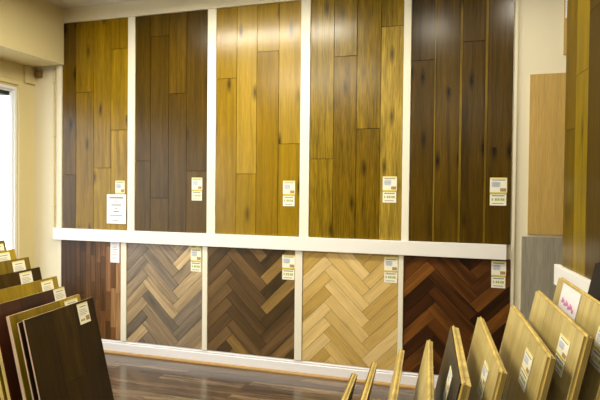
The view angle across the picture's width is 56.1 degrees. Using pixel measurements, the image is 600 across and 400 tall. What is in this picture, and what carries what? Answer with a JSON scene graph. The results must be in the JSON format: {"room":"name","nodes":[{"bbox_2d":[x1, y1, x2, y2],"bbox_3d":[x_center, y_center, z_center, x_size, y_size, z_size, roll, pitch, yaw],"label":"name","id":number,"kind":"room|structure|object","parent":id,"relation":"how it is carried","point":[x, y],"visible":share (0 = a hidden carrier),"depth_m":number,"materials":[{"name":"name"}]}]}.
{"room":"flooring showroom","nodes":[
{"label":"flooring showroom","id":0,"kind":"room"},
{"bbox_2d":[0,59,33,268],"bbox_3d":[-3.778,-0.135,1.541,0.060,3.120,8.000,1,1,18],"label":"wall","id":1,"kind":"structure","parent":0,"point":[10,70],"depth_m":5.26,"materials":[{"name":"beige paint"}]},
{"bbox_2d":[0,90,8,95],"bbox_3d":[-3.583,-1.058,2.926,0.449,0.285,4.785,1,1,18],"label":"box","id":2,"kind":"object","parent":1,"relation":"attached to","point":[2,92],"visible":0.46,"depth_m":5.08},
{"bbox_2d":[0,84,16,257],"bbox_3d":[-3.228,-0.024,3.255,0.055,1.940,3.995,1,1,18],"label":"window","id":3,"kind":"structure","parent":1,"relation":"in","point":[12,90],"depth_m":5.13,"materials":[{"name":"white glass"}]},
{"bbox_2d":[0,77,24,258],"bbox_3d":[-3.164,0.176,3.277,0.050,2.442,4.070,1,1,18],"label":"trim","id":4,"kind":"structure","parent":1,"relation":"attached to","point":[20,86],"depth_m":5.16,"materials":[{"name":"beige paint"}]},
{"bbox_2d":[23,65,35,84],"bbox_3d":[-2.518,-1.163,5.251,0.024,0.162,0.131,1,1,18],"label":"trim","id":5,"kind":"structure","parent":1,"relation":"attached to","point":[28,71],"depth_m":5.23,"materials":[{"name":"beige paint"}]},
{"bbox_2d":[0,0,63,66],"bbox_3d":[-3.564,-1.435,1.431,0.372,0.512,7.964,1,1,18],"label":"soffit","id":6,"kind":"object","parent":1,"relation":"attached to","point":[31,31],"depth_m":4.84,"materials":[{"name":"beige paint"}]},
{"bbox_2d":[45,0,140,8],"bbox_3d":[-0.717,-1.694,0.525,6.640,0.100,8.300,1,1,18],"label":"ceiling","id":7,"kind":"structure","parent":0,"point":[64,4],"depth_m":4.98,"materials":[{"name":"paint"}]},
{"bbox_2d":[104,353,434,399],"bbox_3d":[-0.749,1.506,0.589,6.640,0.060,8.300,1,1,18],"label":"floor","id":8,"kind":"structure","parent":0,"point":[131,377],"depth_m":4.29,"materials":[{"name":"brown wood"}]},
{"bbox_3d":[0.423,1.079,1.674,0.905,0.773,0.550,1,1,18],"label":"rack","id":9,"kind":"object","parent":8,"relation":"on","visible":0},
{"bbox_2d":[341,372,356,399],"bbox_3d":[0.079,0.878,1.775,0.127,0.496,0.596,1,1,13],"label":"board","id":10,"kind":"object","parent":9,"relation":"on","point":[348,392],"visible":1,"depth_m":1.92,"materials":[{"name":"brown wood"}]},
{"bbox_2d":[359,361,377,399],"bbox_3d":[0.148,0.832,1.752,0.127,0.496,0.596,1,1,13],"label":"board","id":11,"kind":"object","parent":9,"relation":"on","point":[365,395],"visible":1,"depth_m":1.83,"materials":[{"name":"brown wood"}]},
{"bbox_2d":[387,348,404,399],"bbox_3d":[0.240,0.777,1.721,0.127,0.496,0.596,1,1,13],"label":"board","id":12,"kind":"object","parent":9,"relation":"on","point":[393,393],"visible":1,"depth_m":1.73,"materials":[{"name":"brown wood"}]},
{"bbox_2d":[412,339,433,399],"bbox_3d":[0.332,0.738,1.691,0.127,0.496,0.596,1,1,13],"label":"board","id":13,"kind":"object","parent":9,"relation":"on","point":[424,388],"visible":1,"depth_m":1.69,"materials":[{"name":"brown wood"}]},
{"bbox_2d":[434,325,471,399],"bbox_3d":[0.412,0.684,1.665,0.134,0.497,0.596,1,1,13],"label":"board","id":14,"kind":"object","parent":9,"relation":"on","point":[453,382],"visible":1,"depth_m":1.61,"materials":[{"name":"brown wood"}]},
{"bbox_2d":[466,316,507,399],"bbox_3d":[0.493,0.646,1.637,0.127,0.496,0.596,1,1,13],"label":"board","id":15,"kind":"object","parent":9,"relation":"on","point":[488,374],"visible":0.98,"depth_m":1.56,"materials":[{"name":"brown wood"}]},
{"bbox_2d":[499,305,556,399],"bbox_3d":[0.593,0.602,1.604,0.127,0.496,0.596,1,1,13],"label":"board","id":16,"kind":"object","parent":9,"relation":"on","point":[529,364],"visible":1,"depth_m":1.51,"materials":[{"name":"brown wood"}]},
{"bbox_2d":[528,290,593,399],"bbox_3d":[0.666,0.548,1.580,0.127,0.496,0.596,1,1,13],"label":"board","id":17,"kind":"object","parent":9,"relation":"on","point":[566,340],"visible":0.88,"depth_m":1.40,"materials":[{"name":"brown wood"}]},
{"bbox_2d":[553,277,599,399],"bbox_3d":[0.731,0.502,1.558,0.127,0.496,0.596,1,1,13],"label":"board","id":18,"kind":"object","parent":9,"relation":"on","point":[581,307],"visible":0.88,"depth_m":1.45,"materials":[{"name":"brown wood"}]},
{"bbox_2d":[588,262,599,300],"bbox_3d":[0.834,0.449,1.524,0.127,0.496,0.596,1,1,13],"label":"board","id":19,"kind":"object","parent":9,"relation":"on","point":[594,288],"visible":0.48,"depth_m":1.76,"materials":[{"name":"brown wood"}]},
{"bbox_3d":[-1.375,1.178,2.905,0.748,0.489,0.517,1,1,18],"label":"rack","id":20,"kind":"object","parent":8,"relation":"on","visible":0},
{"bbox_2d":[0,240,6,250],"bbox_3d":[-1.716,0.582,3.014,0.180,0.686,0.560,1,1,11],"label":"board","id":21,"kind":"object","parent":20,"relation":"on","point":[2,242],"visible":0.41,"depth_m":3.27,"materials":[{"name":"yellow wood"}]},
{"bbox_2d":[0,249,16,261],"bbox_3d":[-1.647,0.633,2.993,0.180,0.686,0.560,1,1,11],"label":"board","id":22,"kind":"object","parent":20,"relation":"on","point":[5,255],"visible":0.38,"depth_m":3.21,"materials":[{"name":"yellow wood"}]},
{"bbox_2d":[0,257,30,274],"bbox_3d":[-1.550,0.676,2.962,0.180,0.686,0.560,1,1,11],"label":"board","id":23,"kind":"object","parent":20,"relation":"on","point":[10,266],"visible":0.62,"depth_m":3.12,"materials":[{"name":"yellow wood"}]},
{"bbox_2d":[0,267,41,399],"bbox_3d":[-1.477,0.731,2.939,0.180,0.686,0.560,1,1,11],"label":"board","id":24,"kind":"object","parent":20,"relation":"on","point":[8,280],"visible":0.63,"depth_m":3.05,"materials":[{"name":"brown wood"}]},
{"bbox_2d":[17,321,38,399],"bbox_3d":[-1.160,0.884,2.833,0.166,0.659,0.560,1,1,11],"label":"board","id":25,"kind":"object","parent":20,"relation":"on","point":[34,394],"visible":0.17,"depth_m":2.57,"materials":[{"name":"brown wood"}]},
{"bbox_2d":[0,276,58,399],"bbox_3d":[-1.364,0.778,2.904,0.180,0.686,0.560,1,1,11],"label":"board","id":26,"kind":"object","parent":20,"relation":"on","point":[23,290],"visible":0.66,"depth_m":2.89,"materials":[{"name":"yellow wood"}]},
{"bbox_2d":[0,286,66,399],"bbox_3d":[-1.312,0.832,2.888,0.180,0.686,0.560,1,1,11],"label":"board","id":27,"kind":"object","parent":20,"relation":"on","point":[7,361],"visible":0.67,"depth_m":2.67,"materials":[{"name":"brown wood"}]},
{"bbox_2d":[6,294,80,399],"bbox_3d":[-1.216,0.872,2.857,0.180,0.686,0.560,1,1,11],"label":"board","id":28,"kind":"object","parent":20,"relation":"on","point":[12,320],"visible":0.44,"depth_m":2.61,"materials":[{"name":"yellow wood"}]},
{"bbox_2d":[23,297,113,399],"bbox_3d":[-1.130,0.884,2.830,0.172,0.684,0.560,1,1,11],"label":"board","id":29,"kind":"object","parent":20,"relation":"on","point":[66,351],"visible":1,"depth_m":2.81,"materials":[{"name":"brown wood"}]},
{"bbox_2d":[34,0,565,310],"bbox_3d":[0.521,-0.149,4.434,6.640,3.120,0.150,1,1,18],"label":"wall","id":30,"kind":"structure","parent":0,"point":[541,22],"depth_m":4.02,"materials":[{"name":"beige paint"}]},
{"bbox_2d":[35,70,42,77],"bbox_3d":[-2.449,-1.179,5.282,0.065,0.065,0.030,1,1,18],"label":"junction box","id":31,"kind":"object","parent":30,"relation":"attached to","point":[38,74],"visible":1,"depth_m":5.27,"materials":[{"name":"brown plastic"}]},
{"bbox_2d":[52,67,55,226],"bbox_3d":[-2.290,-0.489,5.249,0.024,1.490,0.017,1,1,18],"label":"conduit","id":32,"kind":"object","parent":30,"relation":"attached to","point":[54,82],"visible":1,"depth_m":5.25,"materials":[{"name":"beige paint"}]},
{"bbox_2d":[57,65,62,286],"bbox_3d":[-2.223,-0.187,5.226,0.052,2.873,0.030,1,1,18],"label":"trim","id":33,"kind":"structure","parent":30,"relation":"attached to","point":[59,67],"depth_m":5.21,"materials":[{"name":"beige paint"}]},
{"bbox_2d":[61,240,120,340],"bbox_3d":[-1.907,0.808,5.144,0.649,0.892,0.022,1,1,18],"label":"display panel","id":34,"kind":"object","parent":30,"relation":"attached to","point":[89,269],"visible":0.72,"depth_m":5.11,"materials":[{"name":"brown wood"}]},
{"bbox_2d":[63,18,127,229],"bbox_3d":[-1.855,-0.677,5.100,0.702,1.880,0.026,1,1,18],"label":"display panel","id":35,"kind":"object","parent":30,"relation":"attached to","point":[95,67],"visible":1,"depth_m":5.09,"materials":[{"name":"brown wood"}]},
{"bbox_2d":[121,242,127,341],"bbox_3d":[-1.569,0.818,5.032,0.057,0.884,0.030,1,1,18],"label":"trim","id":36,"kind":"structure","parent":30,"relation":"attached to","point":[123,245],"depth_m":5.02,"materials":[{"name":"white paint"}]},
{"bbox_2d":[127,16,135,230],"bbox_3d":[-1.484,-0.670,4.979,0.072,1.881,0.030,1,1,18],"label":"trim","id":37,"kind":"structure","parent":30,"relation":"attached to","point":[131,20],"depth_m":4.96,"materials":[{"name":"white paint"}]},
{"bbox_2d":[127,243,202,348],"bbox_3d":[-1.184,0.825,4.910,0.749,0.884,0.022,1,1,18],"label":"display panel","id":38,"kind":"object","parent":30,"relation":"attached to","point":[164,282],"visible":1,"depth_m":4.90,"materials":[{"name":"brown wood"}]},
{"bbox_2d":[135,10,207,232],"bbox_3d":[-1.114,-0.664,4.862,0.704,1.880,0.022,1,1,18],"label":"display panel","id":39,"kind":"object","parent":30,"relation":"attached to","point":[172,48],"visible":1,"depth_m":4.85,"materials":[{"name":"brown wood"}]},
{"bbox_2d":[64,0,300,23],"bbox_3d":[0.650,-1.640,4.270,6.040,0.130,0.035,1,1,18],"label":"trim","id":40,"kind":"structure","parent":30,"relation":"attached to","point":[143,7],"depth_m":4.89,"materials":[{"name":"beige paint"}]},
{"bbox_2d":[202,246,207,349],"bbox_3d":[-0.803,0.831,4.784,0.047,0.884,0.030,1,1,18],"label":"trim","id":41,"kind":"structure","parent":30,"relation":"attached to","point":[205,248],"depth_m":4.77,"materials":[{"name":"white paint"}]},
{"bbox_2d":[206,8,216,233],"bbox_3d":[-0.739,-0.658,4.738,0.079,1.881,0.030,1,1,18],"label":"trim","id":42,"kind":"structure","parent":30,"relation":"attached to","point":[212,13],"depth_m":4.72,"materials":[{"name":"white paint"}]},
{"bbox_2d":[207,246,294,358],"bbox_3d":[-0.410,0.838,4.660,0.776,0.884,0.022,1,1,18],"label":"display panel","id":43,"kind":"object","parent":30,"relation":"attached to","point":[251,292],"visible":1,"depth_m":4.65,"materials":[{"name":"brown wood"}]},
{"bbox_2d":[216,1,300,236],"bbox_3d":[-0.347,-0.652,4.615,0.739,1.880,0.022,1,1,18],"label":"display panel","id":44,"kind":"object","parent":30,"relation":"attached to","point":[259,46],"visible":1,"depth_m":4.60,"materials":[{"name":"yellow wood"}]},
{"bbox_2d":[104,350,434,390],"bbox_3d":[-0.475,1.386,4.669,4.330,0.020,0.020,1,1,18],"label":"trim","id":45,"kind":"structure","parent":30,"relation":"attached to","point":[105,351],"depth_m":4.63,"materials":[{"name":"brown wood"}]},
{"bbox_2d":[101,339,438,387],"bbox_3d":[-0.468,1.337,4.689,4.330,0.117,0.022,1,1,18],"label":"baseboard","id":46,"kind":"structure","parent":30,"relation":"attached to","point":[321,368],"depth_m":4.64,"materials":[{"name":"paint"}]},
{"bbox_2d":[53,228,506,259],"bbox_3d":[-0.403,0.342,4.636,3.950,0.108,0.050,1,1,18],"label":"trim","id":47,"kind":"structure","parent":30,"relation":"attached to","point":[343,245],"depth_m":4.50,"materials":[{"name":"white paint"}]},
{"bbox_2d":[294,250,302,360],"bbox_3d":[-0.010,0.844,4.528,0.063,0.884,0.030,1,1,18],"label":"trim","id":48,"kind":"structure","parent":30,"relation":"attached to","point":[298,254],"depth_m":4.51,"materials":[{"name":"white paint"}]},
{"bbox_2d":[299,0,311,236],"bbox_3d":[0.043,-0.645,4.486,0.078,1.881,0.030,1,1,18],"label":"trim","id":49,"kind":"structure","parent":30,"relation":"attached to","point":[306,5],"depth_m":4.47,"materials":[{"name":"white paint"}]},
{"bbox_2d":[302,251,398,369],"bbox_3d":[0.383,0.851,4.404,0.759,0.884,0.022,1,1,18],"label":"display panel","id":50,"kind":"object","parent":30,"relation":"attached to","point":[350,317],"visible":0.97,"depth_m":4.39,"materials":[{"name":"brown wood"}]},
{"bbox_2d":[309,0,403,239],"bbox_3d":[0.429,-0.639,4.364,0.728,1.880,0.022,1,1,18],"label":"display panel","id":51,"kind":"object","parent":30,"relation":"attached to","point":[357,46],"visible":1,"depth_m":4.35,"materials":[{"name":"brown wood"}]},
{"bbox_2d":[397,255,403,369],"bbox_3d":[0.763,0.857,4.278,0.038,0.884,0.030,1,1,18],"label":"trim","id":52,"kind":"structure","parent":30,"relation":"attached to","point":[401,257],"depth_m":4.26,"materials":[{"name":"white paint"}]},
{"bbox_2d":[401,0,411,240],"bbox_3d":[0.803,-0.632,4.240,0.056,1.881,0.030,1,1,18],"label":"trim","id":53,"kind":"structure","parent":30,"relation":"attached to","point":[407,3],"depth_m":4.23,"materials":[{"name":"white paint"}]},
{"bbox_2d":[403,255,509,374],"bbox_3d":[1.143,0.863,4.159,0.754,0.884,0.022,1,1,18],"label":"display panel","id":54,"kind":"object","parent":30,"relation":"attached to","point":[441,293],"visible":0.78,"depth_m":4.16,"materials":[{"name":"brown wood"}]},
{"bbox_2d":[409,0,513,244],"bbox_3d":[1.173,-0.626,4.124,0.716,1.880,0.022,1,1,18],"label":"display panel","id":55,"kind":"object","parent":30,"relation":"attached to","point":[463,50],"visible":1,"depth_m":4.11,"materials":[{"name":"brown wood"}]},
{"bbox_2d":[510,0,518,306],"bbox_3d":[1.527,-0.124,4.022,0.022,2.873,0.016,1,1,18],"label":"trim","id":56,"kind":"structure","parent":30,"relation":"attached to","point":[517,1],"depth_m":4.01,"materials":[{"name":"beige paint"}]},
{"bbox_2d":[520,236,562,320],"bbox_3d":[1.766,0.722,3.956,0.406,0.920,0.020,1,1,18],"label":"sample","id":57,"kind":"object","parent":30,"relation":"attached to","point":[539,255],"visible":0.28,"depth_m":3.97,"materials":[{"name":"grey wood"}]},
{"bbox_2d":[527,73,565,234],"bbox_3d":[1.795,-0.319,3.932,0.369,1.128,0.014,1,1,18],"label":"sample","id":58,"kind":"object","parent":30,"relation":"attached to","point":[547,131],"visible":0.56,"depth_m":3.95,"materials":[{"name":"brown wood"}]},
{"bbox_2d":[563,0,566,54],"bbox_3d":[1.933,-1.260,3.870,0.218,0.506,0.017,1,1,18],"label":"sample","id":59,"kind":"object","parent":30,"relation":"attached to","point":[565,1],"visible":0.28,"depth_m":3.90,"materials":[{"name":"brown wood"}]},
{"bbox_3d":[1.253,-0.093,1.983,0.088,3.120,1.925,1,1,11],"label":"wall partition","id":60,"kind":"structure","parent":0,"visible":0},
{"bbox_2d":[554,264,590,293],"bbox_3d":[1.195,0.416,2.042,0.033,0.108,2.000,1,1,11],"label":"trim","id":61,"kind":"structure","parent":60,"relation":"attached to","point":[578,280],"depth_m":2.71,"materials":[{"name":"white paint"}]},
{"bbox_2d":[562,0,599,279],"bbox_3d":[1.313,-0.646,2.545,0.013,1.994,0.758,1,1,11],"label":"display panel","id":62,"kind":"object","parent":60,"relation":"attached to","point":[581,201],"visible":0.91,"depth_m":2.63,"materials":[{"name":"brown wood"}]}
]}

